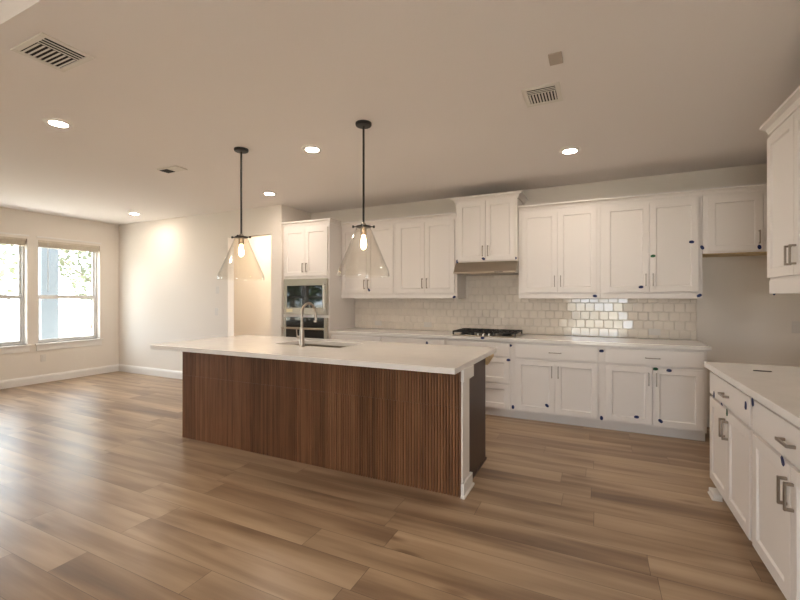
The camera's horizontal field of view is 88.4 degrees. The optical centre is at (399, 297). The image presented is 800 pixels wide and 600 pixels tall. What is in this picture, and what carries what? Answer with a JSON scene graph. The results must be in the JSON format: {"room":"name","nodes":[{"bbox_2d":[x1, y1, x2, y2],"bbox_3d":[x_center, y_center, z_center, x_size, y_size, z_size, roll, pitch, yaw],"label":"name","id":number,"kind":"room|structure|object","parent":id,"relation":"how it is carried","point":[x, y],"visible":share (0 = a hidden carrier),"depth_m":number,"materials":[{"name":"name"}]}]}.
{"room":"kitchen","nodes":[
{"label":"kitchen","id":0,"kind":"room"},
{"bbox_2d":[0,207,118,379],"bbox_3d":[-6.554,-0.227,5.159,0.160,3.200,10.760,0,0,26],"label":"wall","id":1,"kind":"structure","parent":0,"point":[33,224],"depth_m":6.88,"materials":[{"name":"beige paint"}]},
{"bbox_2d":[0,232,31,354],"bbox_3d":[-6.093,-0.066,6.069,0.185,1.837,0.990,0,0,26],"label":"window","id":2,"kind":"structure","parent":1,"relation":"in","point":[11,347],"depth_m":6.45,"materials":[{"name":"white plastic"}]},
{"bbox_2d":[0,236,25,245],"bbox_3d":[-6.080,-0.869,6.063,0.063,0.116,0.884,0,0,26],"label":"roller blind","id":3,"kind":"object","parent":2,"relation":"attached to","point":[3,240],"visible":1,"depth_m":6.30,"materials":[{"name":"fabric"}]},
{"bbox_2d":[41,354,45,361],"bbox_3d":[-5.752,0.973,6.638,0.008,0.115,0.072,0,0,26],"label":"wall outlet","id":4,"kind":"object","parent":1,"relation":"attached to","point":[43,356],"visible":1,"depth_m":6.63,"materials":[{"name":"white plastic"}]},
{"bbox_2d":[0,364,118,388],"bbox_3d":[-6.989,1.308,4.048,0.015,0.130,8.060,0,0,26],"label":"baseboard","id":5,"kind":"structure","parent":1,"relation":"attached to","point":[30,380],"depth_m":6.78,"materials":[{"name":"white paint"}]},
{"bbox_2d":[35,236,103,350],"bbox_3d":[-5.642,-0.066,7.009,0.185,1.837,0.995,0,0,26],"label":"window","id":6,"kind":"structure","parent":1,"relation":"in","point":[56,344],"depth_m":7.11,"materials":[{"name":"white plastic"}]},
{"bbox_2d":[38,240,98,251],"bbox_3d":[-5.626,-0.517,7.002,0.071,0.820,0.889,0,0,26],"label":"roller blind","id":7,"kind":"object","parent":6,"relation":"attached to","point":[41,243],"visible":1,"depth_m":6.95,"materials":[{"name":"fabric"}]},
{"bbox_2d":[119,204,310,370],"bbox_3d":[-3.341,-0.227,7.154,3.910,3.200,0.695,0,0,26],"label":"wall","id":8,"kind":"structure","parent":0,"point":[169,269],"depth_m":6.92,"materials":[{"name":"beige paint"}]},
{"bbox_2d":[118,364,181,378],"bbox_3d":[-3.487,1.308,6.831,3.894,0.130,0.015,0,0,26],"label":"baseboard","id":9,"kind":"structure","parent":8,"relation":"attached to","point":[123,368],"depth_m":7.26,"materials":[{"name":"white paint"}]},
{"bbox_2d":[234,235,270,335],"bbox_3d":[-2.919,-0.227,8.174,3.790,3.200,0.120,0,0,26],"label":"wall","id":10,"kind":"structure","parent":0,"point":[252,297],"depth_m":8.09,"materials":[{"name":"beige paint"}]},
{"bbox_2d":[0,371,786,599],"bbox_3d":[-1.995,1.433,2.974,10.270,0.120,10.760,0,0,26],"label":"floor","id":11,"kind":"structure","parent":0,"point":[104,496],"depth_m":2.52,"materials":[{"name":"brown wood"}]},
{"bbox_2d":[281,218,354,338],"bbox_3d":[-1.190,0.142,6.116,0.860,2.462,0.707,0,0,26],"label":"tall cabinet","id":12,"kind":"object","parent":11,"relation":"on","point":[312,248],"visible":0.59,"depth_m":5.83,"materials":[{"name":"white paint"}]},
{"bbox_2d":[281,317,327,338],"bbox_3d":[-1.251,0.627,6.041,0.771,0.688,0.586,0,0,26],"label":"wall oven","id":13,"kind":"object","parent":12,"relation":"in","point":[319,329],"visible":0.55,"depth_m":5.81,"materials":[{"name":"grey glass"}]},
{"bbox_2d":[284,278,327,314],"bbox_3d":[-1.257,-0.011,6.028,0.771,0.508,0.514,0,0,26],"label":"microwave oven","id":14,"kind":"object","parent":12,"relation":"in","point":[297,292],"visible":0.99,"depth_m":5.82,"materials":[{"name":"silver metal"}]},
{"bbox_2d":[182,352,493,499],"bbox_3d":[-0.652,0.933,3.864,2.896,0.880,0.994,0,0,26],"label":"kitchen island","id":15,"kind":"object","parent":11,"relation":"on","point":[426,430],"visible":0.85,"depth_m":3.26,"materials":[{"name":"brown wood"}]},
{"bbox_2d":[150,335,495,374],"bbox_3d":[-0.761,0.473,3.826,3.044,0.040,1.202,0,0,26],"label":"island countertop","id":16,"kind":"structure","parent":15,"relation":"on","point":[443,359],"depth_m":3.45,"materials":[{"name":"stone"}]},
{"bbox_2d":[296,302,316,346],"bbox_3d":[-0.878,0.248,3.884,0.091,0.409,0.246,0,0,26],"label":"kitchen faucet","id":17,"kind":"object","parent":16,"relation":"on","point":[300,337],"visible":1,"depth_m":3.79,"materials":[{"name":"silver metal"}]},
{"bbox_2d":[296,344,346,347],"bbox_3d":[-0.799,0.603,4.042,0.781,0.220,0.416,0,0,26],"label":"sink","id":18,"kind":"object","parent":16,"relation":"in","point":[296,344],"visible":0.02,"depth_m":4.25,"materials":[{"name":"silver metal"}]},
{"bbox_2d":[331,334,382,341],"bbox_3d":[-0.468,0.935,5.785,0.815,0.876,0.674,0,0,26],"label":"base cabinet","id":19,"kind":"object","parent":11,"relation":"on","point":[333,336],"visible":0.02,"depth_m":5.50,"materials":[{"name":"white paint"}]},
{"bbox_2d":[383,336,447,344],"bbox_3d":[0.298,0.935,5.418,0.885,0.876,0.674,0,0,26],"label":"base cabinet","id":20,"kind":"object","parent":11,"relation":"on","point":[436,341],"visible":0.02,"depth_m":5.14,"materials":[{"name":"white paint"}]},
{"bbox_2d":[448,339,513,417],"bbox_3d":[1.052,0.935,5.075,0.770,0.876,0.642,0,0,26],"label":"base cabinet","id":21,"kind":"object","parent":11,"relation":"on","point":[499,371],"visible":0.46,"depth_m":4.70,"materials":[{"name":"white paint"}]},
{"bbox_2d":[513,342,600,427],"bbox_3d":[1.795,0.935,4.701,0.895,0.876,0.674,0,0,26],"label":"base cabinet","id":22,"kind":"object","parent":11,"relation":"on","point":[566,378],"visible":1,"depth_m":4.42,"materials":[{"name":"white paint"}]},
{"bbox_2d":[601,346,706,440],"bbox_3d":[2.603,0.935,4.314,0.895,0.876,0.674,0,0,26],"label":"base cabinet","id":23,"kind":"object","parent":11,"relation":"on","point":[630,386],"visible":0.99,"depth_m":4.03,"materials":[{"name":"white paint"}]},
{"bbox_2d":[330,328,711,350],"bbox_3d":[1.106,0.478,5.047,4.292,0.038,0.649,0,0,26],"label":"countertop","id":24,"kind":"structure","parent":23,"relation":"on","point":[531,338],"depth_m":4.61,"materials":[{"name":"stone"}]},
{"bbox_2d":[451,328,522,337],"bbox_3d":[1.080,0.430,5.060,0.775,0.057,0.510,0,0,26],"label":"gas cooktop","id":25,"kind":"object","parent":24,"relation":"in","point":[507,333],"visible":1,"depth_m":4.95,"materials":[{"name":"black metal"}]},
{"bbox_2d":[708,487,722,501],"bbox_3d":[2.164,1.352,2.827,0.060,0.042,0.130,0,0,26],"label":"block","id":26,"kind":"object","parent":11,"relation":"on","point":[714,494],"visible":0.93,"depth_m":2.79,"materials":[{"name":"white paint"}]},
{"bbox_2d":[710,372,755,540],"bbox_3d":[2.268,0.935,2.366,0.689,0.876,0.872,0,0,26],"label":"base cabinet","id":27,"kind":"object","parent":11,"relation":"on","point":[730,435],"visible":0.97,"depth_m":2.43,"materials":[{"name":"white paint"}]},
{"bbox_2d":[752,400,799,599],"bbox_3d":[1.872,0.935,1.539,0.689,0.876,0.960,0,0,26],"label":"base cabinet","id":28,"kind":"object","parent":11,"relation":"on","point":[775,486],"visible":0.99,"depth_m":1.81,"materials":[{"name":"white paint"}]},
{"bbox_3d":[1.501,0.935,0.765,0.689,0.876,0.755,0,0,26],"label":"base cabinet","id":29,"kind":"object","parent":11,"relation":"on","visible":0},
{"bbox_2d":[704,362,799,427],"bbox_3d":[1.914,0.478,1.611,0.676,0.038,2.651,0,0,26],"label":"countertop","id":30,"kind":"structure","parent":29,"relation":"on","point":[778,390],"depth_m":2.22,"materials":[{"name":"stone"}]},
{"bbox_2d":[0,0,799,224],"bbox_3d":[-1.951,-1.617,3.009,10.320,0.520,10.860,0,0,26],"label":"ceiling","id":31,"kind":"structure","parent":0,"point":[649,87],"depth_m":2.80,"materials":[{"name":"white paint"}]},
{"bbox_2d":[10,32,94,71],"bbox_3d":[-1.924,-1.353,2.284,0.330,0.008,0.250,0,0,26],"label":"ceiling vent","id":32,"kind":"object","parent":31,"relation":"in","point":[43,48],"visible":1,"depth_m":2.28,"materials":[{"name":"white metal"}]},
{"bbox_2d":[43,118,72,127],"bbox_3d":[-2.654,-1.350,3.196,0.184,0.014,0.184,0,0,26],"label":"recessed light","id":33,"kind":"object","parent":31,"relation":"in","point":[54,122],"visible":1,"depth_m":3.18,"materials":[{"name":"white paint"}]},
{"bbox_2d":[49,121,67,126],"bbox_3d":[-2.654,-1.348,3.196,0.115,0.010,0.115,0,0,26],"label":"diffuser","id":34,"kind":"object","parent":33,"relation":"attached to","point":[53,123],"depth_m":3.19,"materials":[{"name":"white plastic"}]},
{"bbox_2d":[157,165,187,172],"bbox_3d":[-2.408,-1.351,4.348,0.300,0.012,0.140,0,0,26],"label":"ceiling vent","id":35,"kind":"object","parent":31,"relation":"in","point":[172,169],"visible":1,"depth_m":4.33,"materials":[{"name":"white metal"}]},
{"bbox_2d":[159,169,174,172],"bbox_3d":[-2.477,-1.346,4.381,0.115,0.002,0.100,0,0,26],"label":"grille","id":36,"kind":"object","parent":35,"relation":"attached to","point":[163,170],"depth_m":4.36,"materials":[{"name":"black"}]},
{"bbox_2d":[217,147,264,280],"bbox_3d":[-1.452,-0.760,3.762,0.406,1.194,0.406,0,0,26],"label":"pendant lamp","id":37,"kind":"object","parent":31,"relation":"hanging from","point":[242,150],"visible":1,"depth_m":3.75,"materials":[{"name":"black metal"}]},
{"bbox_2d":[238,234,243,244],"bbox_3d":[-1.452,-0.533,3.762,0.048,0.097,0.048,0,0,26],"label":"socket","id":38,"kind":"object","parent":37,"relation":"attached to","point":[241,239],"depth_m":3.74,"materials":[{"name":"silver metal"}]},
{"bbox_2d":[262,191,276,194],"bbox_3d":[-1.700,-1.350,5.350,0.184,0.014,0.184,0,0,26],"label":"recessed light","id":39,"kind":"object","parent":31,"relation":"in","point":[265,192],"visible":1,"depth_m":5.32,"materials":[{"name":"white paint"}]},
{"bbox_2d":[302,145,322,152],"bbox_3d":[-0.801,-1.350,3.755,0.184,0.014,0.184,0,0,26],"label":"recessed light","id":40,"kind":"object","parent":31,"relation":"in","point":[308,148],"visible":1,"depth_m":3.73,"materials":[{"name":"white paint"}]},
{"bbox_2d":[306,148,317,151],"bbox_3d":[-0.801,-1.348,3.755,0.115,0.010,0.115,0,0,26],"label":"diffuser","id":41,"kind":"object","parent":40,"relation":"attached to","point":[307,149],"depth_m":3.75,"materials":[{"name":"white plastic"}]},
{"bbox_2d":[337,120,389,276],"bbox_3d":[-0.284,-0.760,3.202,0.406,1.194,0.406,0,0,26],"label":"pendant lamp","id":42,"kind":"object","parent":31,"relation":"hanging from","point":[362,124],"visible":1,"depth_m":3.19,"materials":[{"name":"black metal"}]},
{"bbox_2d":[360,223,366,235],"bbox_3d":[-0.284,-0.533,3.202,0.048,0.097,0.048,0,0,26],"label":"socket","id":43,"kind":"object","parent":42,"relation":"attached to","point":[363,230],"depth_m":3.18,"materials":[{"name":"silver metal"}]},
{"bbox_2d":[521,82,562,107],"bbox_3d":[0.954,-1.353,2.753,0.235,0.008,0.270,0,0,26],"label":"ceiling vent","id":44,"kind":"object","parent":31,"relation":"in","point":[547,93],"visible":1,"depth_m":2.75,"materials":[{"name":"white metal"}]},
{"bbox_2d":[548,51,562,65],"bbox_3d":[0.882,-1.353,2.332,0.072,0.007,0.120,0,0,26],"label":"ceiling plate","id":45,"kind":"object","parent":31,"relation":"attached to","point":[556,58],"visible":1,"depth_m":2.32,"materials":[{"name":"beige"}]},
{"bbox_2d":[559,147,580,154],"bbox_3d":[1.568,-1.350,3.795,0.184,0.014,0.184,0,0,26],"label":"recessed light","id":46,"kind":"object","parent":31,"relation":"in","point":[569,150],"visible":1,"depth_m":3.77,"materials":[{"name":"white paint"}]},
{"bbox_2d":[564,149,576,152],"bbox_3d":[1.568,-1.348,3.795,0.115,0.010,0.115,0,0,26],"label":"diffuser","id":47,"kind":"object","parent":46,"relation":"attached to","point":[565,150],"depth_m":3.78,"materials":[{"name":"white plastic"}]},
{"bbox_2d":[311,163,799,414],"bbox_3d":[1.366,-0.227,5.361,6.370,3.200,0.140,0,0,26],"label":"wall","id":48,"kind":"structure","parent":0,"point":[738,317],"depth_m":4.31,"materials":[{"name":"beige paint"}]},
{"bbox_2d":[340,218,394,297],"bbox_3d":[-0.388,-0.530,5.892,0.868,1.083,0.417,0,0,26],"label":"upper cabinet","id":49,"kind":"object","parent":48,"relation":"attached to","point":[361,268],"visible":0.89,"depth_m":5.72,"materials":[{"name":"white paint"}]},
{"bbox_2d":[394,212,465,297],"bbox_3d":[0.397,-0.530,5.516,0.872,1.083,0.417,0,0,26],"label":"upper cabinet","id":50,"kind":"object","parent":48,"relation":"attached to","point":[425,245],"visible":0.98,"depth_m":5.35,"materials":[{"name":"white paint"}]},
{"bbox_2d":[450,191,527,262],"bbox_3d":[1.116,-0.832,5.134,0.855,0.800,0.484,0,0,26],"label":"upper cabinet","id":51,"kind":"object","parent":48,"relation":"attached to","point":[487,225],"visible":0.98,"depth_m":4.93,"materials":[{"name":"white paint"}]},
{"bbox_2d":[453,261,518,275],"bbox_3d":[1.106,-0.358,5.114,0.752,0.145,0.531,0,0,26],"label":"range hood","id":52,"kind":"object","parent":51,"relation":"attached to","point":[497,267],"visible":0.82,"depth_m":4.91,"materials":[{"name":"silver metal"}]},
{"bbox_2d":[355,275,696,339],"bbox_3d":[1.245,0.084,5.333,4.291,0.747,0.014,0,0,26],"label":"tile backsplash","id":53,"kind":"structure","parent":48,"relation":"attached to","point":[491,301],"depth_m":5.16,"materials":[{"name":"beige tile"}]},
{"bbox_2d":[375,321,381,325],"bbox_3d":[-0.322,0.378,6.074,0.115,0.072,0.008,0,0,26],"label":"wall outlet","id":54,"kind":"object","parent":53,"relation":"attached to","point":[378,323],"visible":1,"depth_m":6.07,"materials":[{"name":"white plastic"}]},
{"bbox_2d":[424,322,431,326],"bbox_3d":[0.386,0.378,5.734,0.115,0.072,0.008,0,0,26],"label":"wall outlet","id":55,"kind":"object","parent":53,"relation":"attached to","point":[426,324],"visible":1,"depth_m":5.73,"materials":[{"name":"white plastic"}]},
{"bbox_2d":[649,329,660,334],"bbox_3d":[2.826,0.383,4.566,0.115,0.072,0.008,0,0,26],"label":"wall outlet","id":56,"kind":"object","parent":53,"relation":"attached to","point":[651,331],"visible":1,"depth_m":4.56,"materials":[{"name":"white plastic"}]},
{"bbox_2d":[518,198,599,298],"bbox_3d":[1.861,-0.530,4.814,0.868,1.083,0.417,0,0,26],"label":"upper cabinet","id":57,"kind":"object","parent":48,"relation":"attached to","point":[559,242],"visible":0.98,"depth_m":4.64,"materials":[{"name":"white paint"}]},
{"bbox_2d":[600,189,703,298],"bbox_3d":[2.665,-0.530,4.429,0.914,1.083,0.417,0,0,26],"label":"upper cabinet","id":58,"kind":"object","parent":48,"relation":"attached to","point":[633,228],"visible":1,"depth_m":4.26,"materials":[{"name":"white paint"}]},
{"bbox_2d":[707,414,709,426],"bbox_3d":[3.589,1.308,4.210,0.965,0.130,0.015,0,0,26],"label":"baseboard","id":59,"kind":"structure","parent":48,"relation":"attached to","point":[708,416],"depth_m":4.36,"materials":[{"name":"white paint"}]},
{"bbox_2d":[702,183,766,256],"bbox_3d":[3.498,-0.750,4.029,0.930,0.645,0.417,0,0,26],"label":"upper cabinet","id":60,"kind":"object","parent":48,"relation":"attached to","point":[734,218],"visible":0.73,"depth_m":3.98,"materials":[{"name":"white paint"}]},
{"bbox_2d":[792,321,799,332],"bbox_3d":[3.913,0.293,4.058,0.072,0.115,0.008,0,0,26],"label":"wall outlet","id":61,"kind":"object","parent":48,"relation":"attached to","point":[795,324],"visible":1,"depth_m":4.06,"materials":[{"name":"white plastic"}]},
{"bbox_3d":[1.916,-0.227,0.077,0.650,3.200,8.915,0,0,26],"label":"wall","id":62,"kind":"structure","parent":0,"visible":0},
{"bbox_2d":[760,86,799,293],"bbox_3d":[2.394,-0.581,2.279,0.388,1.112,0.860,0,0,26],"label":"upper cabinet","id":63,"kind":"object","parent":62,"relation":"attached to","point":[783,126],"visible":1,"depth_m":2.50,"materials":[{"name":"white paint"}]},
{"label":"outside","id":64,"kind":"structure","parent":0,"visible":0},
{"bbox_2d":[0,307,92,341],"bbox_3d":[-13.527,1.595,6.483,110.000,0.195,120.000,0,0,26],"label":"lawn","id":65,"kind":"structure","parent":64,"point":[73,322],"depth_m":23.72,"materials":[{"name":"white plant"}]},
{"bbox_2d":[0,244,17,299],"bbox_3d":[-14.771,-1.747,13.477,3.387,6.541,5.230,0,0,10],"label":"leafy tree","id":66,"kind":"object","parent":65,"relation":"on","point":[15,262],"visible":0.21,"depth_m":14.17,"materials":[{"name":"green plant"}]},
{"bbox_2d":[14,249,92,328],"bbox_3d":[-15.110,-1.747,19.722,5.406,6.540,5.358,0,0,26],"label":"leafy tree","id":67,"kind":"object","parent":65,"relation":"on","point":[83,275],"visible":0.11,"depth_m":19.71,"materials":[{"name":"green plant"}]},
{"bbox_3d":[-6.640,1.450,7.340,1.880,0.095,5.500,0,0,26],"label":"floor","id":68,"kind":"structure","parent":65,"relation":"on","visible":0},
{"bbox_2d":[38,247,58,338],"bbox_3d":[-6.765,-0.002,7.866,0.340,2.810,0.340,0,0,26],"label":"porch column","id":69,"kind":"structure","parent":68,"relation":"on","point":[48,258],"depth_m":7.78,"materials":[{"name":"grey paint"}]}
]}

